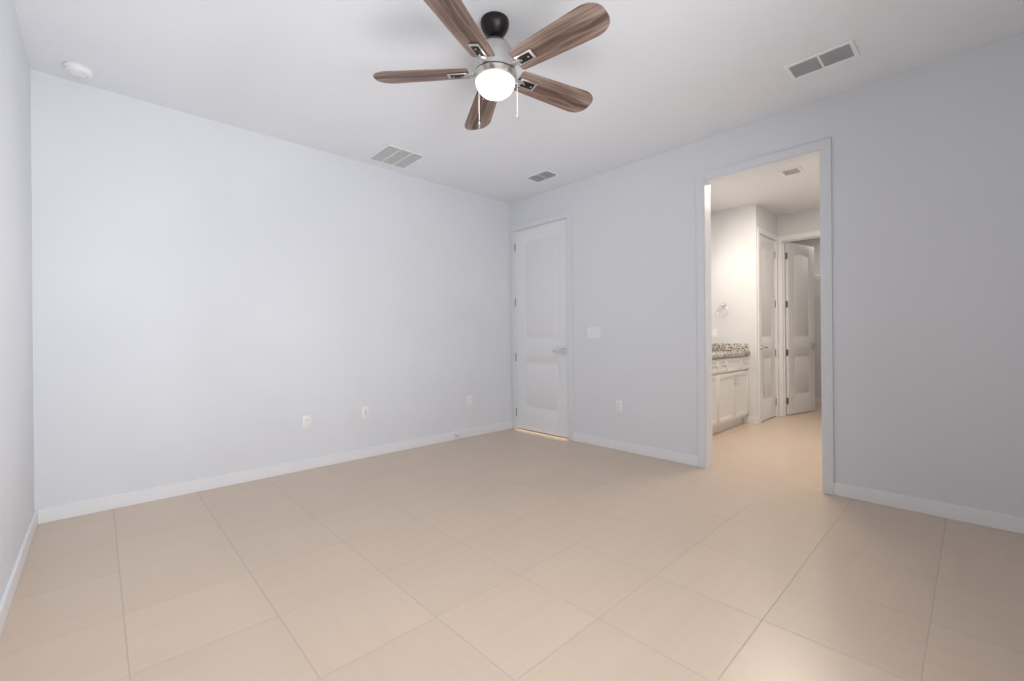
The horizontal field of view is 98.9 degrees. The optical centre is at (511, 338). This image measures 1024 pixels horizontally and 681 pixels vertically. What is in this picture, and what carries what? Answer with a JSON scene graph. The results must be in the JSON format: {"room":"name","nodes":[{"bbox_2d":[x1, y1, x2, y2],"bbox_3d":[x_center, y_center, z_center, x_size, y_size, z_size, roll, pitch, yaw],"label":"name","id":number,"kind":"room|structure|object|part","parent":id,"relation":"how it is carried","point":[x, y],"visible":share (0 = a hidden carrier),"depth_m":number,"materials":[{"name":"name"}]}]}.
{"room":"empty bedroom","nodes":[
{"label":"empty bedroom","id":0,"kind":"room"},
{"bbox_2d":[0,0,33,599],"bbox_3d":[-1.383,-0.268,0.951,0.120,2.800,4.920,0,0,-43],"label":"wall","id":1,"kind":"structure","parent":0,"point":[16,426],"depth_m":2.12,"materials":[{"name":"paint"}]},
{"bbox_2d":[0,508,43,635],"bbox_3d":[-1.322,1.087,0.998,0.017,0.090,4.680,0,0,-43],"label":"baseboard","id":2,"kind":"structure","parent":1,"relation":"attached to","point":[38,515],"depth_m":2.05,"materials":[{"name":"white paint"}]},
{"bbox_2d":[30,69,511,509],"bbox_3d":[-1.474,-0.267,4.169,4.170,2.800,0.120,0,0,-43],"label":"wall","id":3,"kind":"structure","parent":0,"point":[211,298],"depth_m":3.42,"materials":[{"name":"paint"}]},
{"bbox_2d":[44,421,512,522],"bbox_3d":[-1.449,1.088,4.089,4.020,0.090,0.014,0,0,-43],"label":"baseboard","id":4,"kind":"structure","parent":3,"relation":"attached to","point":[65,511],"depth_m":3.43,"materials":[{"name":"white paint"}]},
{"bbox_2d":[303,415,310,428],"bbox_3d":[-1.774,0.726,3.789,0.070,0.115,0.008,0,0,-43],"label":"outlet","id":5,"kind":"object","parent":3,"relation":"attached to","point":[306,421],"visible":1,"depth_m":3.79,"materials":[{"name":"white plastic"}]},
{"bbox_2d":[362,406,368,418],"bbox_3d":[-1.387,0.702,4.152,0.070,0.115,0.012,0,0,-43],"label":"outlet","id":6,"kind":"object","parent":3,"relation":"attached to","point":[365,411],"visible":1,"depth_m":4.15,"materials":[{"name":"white plastic"}]},
{"bbox_2d":[467,395,471,405],"bbox_3d":[-0.484,0.714,5.009,0.070,0.115,0.008,0,0,-43],"label":"outlet","id":7,"kind":"object","parent":3,"relation":"attached to","point":[469,400],"visible":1,"depth_m":5.00,"materials":[{"name":"white plastic"}]},
{"bbox_2d":[0,403,1023,680],"bbox_3d":[1.942,1.153,4.084,9.240,0.100,4.920,0,0,-43],"label":"floor","id":8,"kind":"structure","parent":0,"point":[752,553],"depth_m":2.05,"materials":[{"name":"tile"}]},
{"bbox_2d":[712,355,748,433],"bbox_3d":[2.149,0.658,5.140,1.957,0.885,0.590,0,0,-43],"label":"bathroom vanity","id":9,"kind":"object","parent":8,"relation":"on","point":[730,388],"depth_m":5.20,"materials":[{"name":"white paint"}]},
{"bbox_2d":[712,351,749,354],"bbox_3d":[2.137,0.196,5.141,1.968,0.040,0.577,0,0,-43],"label":"countertop","id":10,"kind":"structure","parent":9,"relation":"on","point":[713,352],"depth_m":5.33,"materials":[{"name":"beige stone"}]},
{"bbox_2d":[14,0,1023,215],"bbox_3d":[1.917,-1.747,4.084,9.240,0.100,4.920,0,0,-43],"label":"ceiling","id":11,"kind":"structure","parent":0,"point":[654,77],"depth_m":2.72,"materials":[{"name":"paint"}]},
{"bbox_2d":[63,61,93,78],"bbox_3d":[-2.659,-1.638,2.688,0.136,0.038,0.136,0,0,-43],"label":"smoke detector","id":12,"kind":"object","parent":11,"relation":"attached to","point":[75,69],"visible":1,"depth_m":2.66,"materials":[{"name":"white plastic"}]},
{"bbox_2d":[367,144,425,168],"bbox_3d":[-1.062,-1.664,4.033,0.380,0.013,0.400,0,0,-43],"label":"ceiling vent","id":13,"kind":"object","parent":11,"relation":"in","point":[394,156],"visible":1,"depth_m":4.01,"materials":[{"name":"white metal"}]},
{"bbox_2d":[373,0,609,129],"bbox_3d":[-0.052,-1.417,2.311,1.252,0.526,1.237,0,0,-43],"label":"ceiling fan","id":14,"kind":"object","parent":11,"relation":"hanging from","point":[499,59],"visible":1,"depth_m":2.23,"materials":[{"name":"brown wood"}]},
{"bbox_3d":[-0.485,-1.408,2.351,0.515,0.006,0.176,-1,13,4],"label":"blade","id":15,"kind":"part","parent":14,"relation":"part of","materials":[{"name":"brown wood"}]},
{"bbox_3d":[-0.238,-1.410,1.954,0.176,0.006,0.515,13,5,22],"label":"blade","id":16,"kind":"part","parent":14,"relation":"part of","materials":[{"name":"brown wood"}]},
{"label":"blade","id":17,"kind":"part","parent":14,"relation":"part of","materials":[{"name":"brown wood"}]},
{"bbox_3d":[-0.088,-1.318,2.322,0.208,0.086,0.208,0,0,-43],"label":"globe","id":18,"kind":"part","parent":14,"relation":"part of","materials":[{"name":"white glass"}]},
{"bbox_3d":[0.248,-1.414,2.532,0.515,0.006,0.176,0,-13,-32],"label":"blade","id":19,"kind":"part","parent":14,"relation":"part of","materials":[{"name":"brown wood"}]},
{"bbox_3d":[0.215,-1.414,2.066,0.515,0.006,0.176,0,-13,40],"label":"blade","id":20,"kind":"part","parent":14,"relation":"part of","materials":[{"name":"brown wood"}]},
{"bbox_2d":[525,169,559,182],"bbox_3d":[0.314,-1.675,4.539,0.205,0.018,0.305,0,0,-43],"label":"ceiling vent","id":21,"kind":"object","parent":11,"relation":"in","point":[541,176],"visible":1,"depth_m":4.52,"materials":[{"name":"white metal"}]},
{"bbox_2d":[778,166,803,176],"bbox_3d":[2.848,-1.698,4.468,0.200,0.015,0.180,0,0,-43],"label":"ceiling vent","id":22,"kind":"object","parent":11,"relation":"in","point":[791,171],"visible":1,"depth_m":4.47,"materials":[{"name":"white metal"}]},
{"bbox_2d":[784,39,859,80],"bbox_3d":[1.886,-1.688,2.676,0.200,0.018,0.347,0,0,-43],"label":"ceiling vent","id":23,"kind":"object","parent":11,"relation":"in","point":[833,56],"visible":1,"depth_m":2.66,"materials":[{"name":"white metal"}]},
{"bbox_2d":[711,206,746,343],"bbox_3d":[2.878,-0.305,5.876,0.120,2.800,0.540,0,0,-43],"label":"wall","id":24,"kind":"structure","parent":0,"point":[728,257],"depth_m":5.79,"materials":[{"name":"paint"}]},
{"bbox_2d":[712,329,716,337],"bbox_3d":[2.736,-0.064,5.932,0.012,0.115,0.070,0,0,-43],"label":"bathroom light switch","id":25,"kind":"object","parent":24,"relation":"attached to","point":[714,333],"visible":0.88,"depth_m":5.93,"materials":[{"name":"white plastic"}]},
{"bbox_2d":[717,303,727,316],"bbox_3d":[2.803,-0.374,5.819,0.065,0.182,0.154,0,0,-43],"label":"towel ring","id":26,"kind":"object","parent":24,"relation":"attached to","point":[723,305],"visible":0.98,"depth_m":5.82,"materials":[{"name":"silver metal"}]},
{"bbox_2d":[712,343,747,350],"bbox_3d":[2.837,0.120,5.817,0.021,0.099,0.557,0,0,-43],"label":"backsplash","id":27,"kind":"structure","parent":24,"relation":"attached to","point":[715,347],"depth_m":5.77,"materials":[{"name":"beige stone"}]},
{"bbox_2d":[746,204,776,416],"bbox_3d":[3.267,-0.308,6.010,0.870,2.800,0.440,0,0,-43],"label":"wall","id":28,"kind":"structure","parent":0,"point":[760,217],"depth_m":5.60,"materials":[{"name":"paint"}]},
{"bbox_2d":[757,227,779,423],"bbox_3d":[3.382,-0.165,5.897,0.820,2.510,0.148,0,0,-43],"label":"door frame","id":29,"kind":"structure","parent":28,"relation":"attached to","point":[767,234],"depth_m":5.96,"materials":[{"name":"white paint"}]},
{"bbox_2d":[760,235,776,420],"bbox_3d":[3.406,-0.134,5.877,0.684,2.425,0.147,0,0,-43],"label":"door","id":30,"kind":"structure","parent":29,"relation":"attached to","point":[767,314],"depth_m":5.89,"materials":[{"name":"white paint"}]},
{"bbox_2d":[511,32,1023,517],"bbox_3d":[1.646,-0.294,3.816,0.120,2.800,4.680,0,0,-43],"label":"wall","id":31,"kind":"structure","parent":0,"point":[927,168],"depth_m":2.88,"materials":[{"name":"paint"}]},
{"bbox_2d":[514,219,567,437],"bbox_3d":[0.345,-0.107,5.149,0.147,2.425,0.844,0,0,-43],"label":"bedroom door","id":32,"kind":"structure","parent":31,"relation":"in","point":[541,356],"depth_m":5.12,"materials":[{"name":"white paint"}]},
{"bbox_2d":[510,210,573,440],"bbox_3d":[0.374,-0.138,5.163,0.148,2.510,0.968,0,0,-43],"label":"door frame","id":33,"kind":"structure","parent":31,"relation":"attached to","point":[567,215],"depth_m":4.87,"materials":[{"name":"white paint"}]},
{"bbox_2d":[587,327,600,337],"bbox_3d":[0.852,-0.057,4.563,0.012,0.115,0.162,0,0,-43],"label":"bedroom light switch","id":34,"kind":"object","parent":31,"relation":"attached to","point":[593,332],"visible":1,"depth_m":4.56,"materials":[{"name":"white plastic"}]},
{"bbox_2d":[616,400,622,411],"bbox_3d":[1.065,0.671,4.346,0.008,0.115,0.070,0,0,-43],"label":"outlet","id":35,"kind":"object","parent":31,"relation":"attached to","point":[619,405],"visible":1,"depth_m":4.34,"materials":[{"name":"white plastic"}]},
{"bbox_2d":[573,432,697,466],"bbox_3d":[1.137,1.065,4.270,0.014,0.090,1.365,0,0,-43],"label":"baseboard","id":36,"kind":"structure","parent":31,"relation":"attached to","point":[668,455],"depth_m":4.18,"materials":[{"name":"white paint"}]},
{"bbox_2d":[696,138,833,494],"bbox_3d":[1.973,-0.152,3.472,0.148,2.510,0.957,0,0,-43],"label":"trim","id":37,"kind":"structure","parent":31,"relation":"attached to","point":[821,149],"depth_m":3.41,"materials":[{"name":"white paint"}]},
{"bbox_2d":[834,482,1023,533],"bbox_3d":[2.730,1.051,2.585,0.014,0.090,1.358,0,0,-43],"label":"baseboard","id":38,"kind":"structure","parent":31,"relation":"attached to","point":[1010,523],"depth_m":2.70,"materials":[{"name":"white paint"}]},
{"bbox_2d":[777,208,819,415],"bbox_3d":[4.001,-0.315,5.954,0.148,2.800,2.450,0,0,-43],"label":"wall","id":39,"kind":"structure","parent":0,"point":[799,222],"depth_m":6.10,"materials":[{"name":"paint"}]},
{"bbox_2d":[785,242,816,414],"bbox_3d":[4.199,-0.141,6.343,0.704,2.425,0.246,0,0,-43],"label":"closet door","id":40,"kind":"structure","parent":39,"relation":"attached to","point":[800,334],"depth_m":6.32,"materials":[{"name":"white paint"}]},
{"bbox_2d":[785,238,821,397],"bbox_3d":[5.287,-0.326,7.170,0.120,2.800,2.450,0,0,-43],"label":"wall","id":41,"kind":"structure","parent":0,"point":[814,243],"depth_m":7.30,"materials":[{"name":"paint"}]},
{"bbox_2d":[785,274,820,281],"bbox_3d":[5.105,-0.876,7.002,0.367,0.310,2.434,0,0,-43],"label":"wire closet shelf","id":42,"kind":"object","parent":41,"relation":"attached to","point":[818,276],"visible":0.06,"depth_m":7.04,"materials":[{"name":"white metal"}]},
{"bbox_2d":[786,395,821,402],"bbox_3d":[5.249,1.029,7.123,0.017,0.090,2.450,0,0,-43],"label":"baseboard","id":43,"kind":"structure","parent":41,"relation":"attached to","point":[817,400],"depth_m":7.29,"materials":[{"name":"white paint"}]}
]}

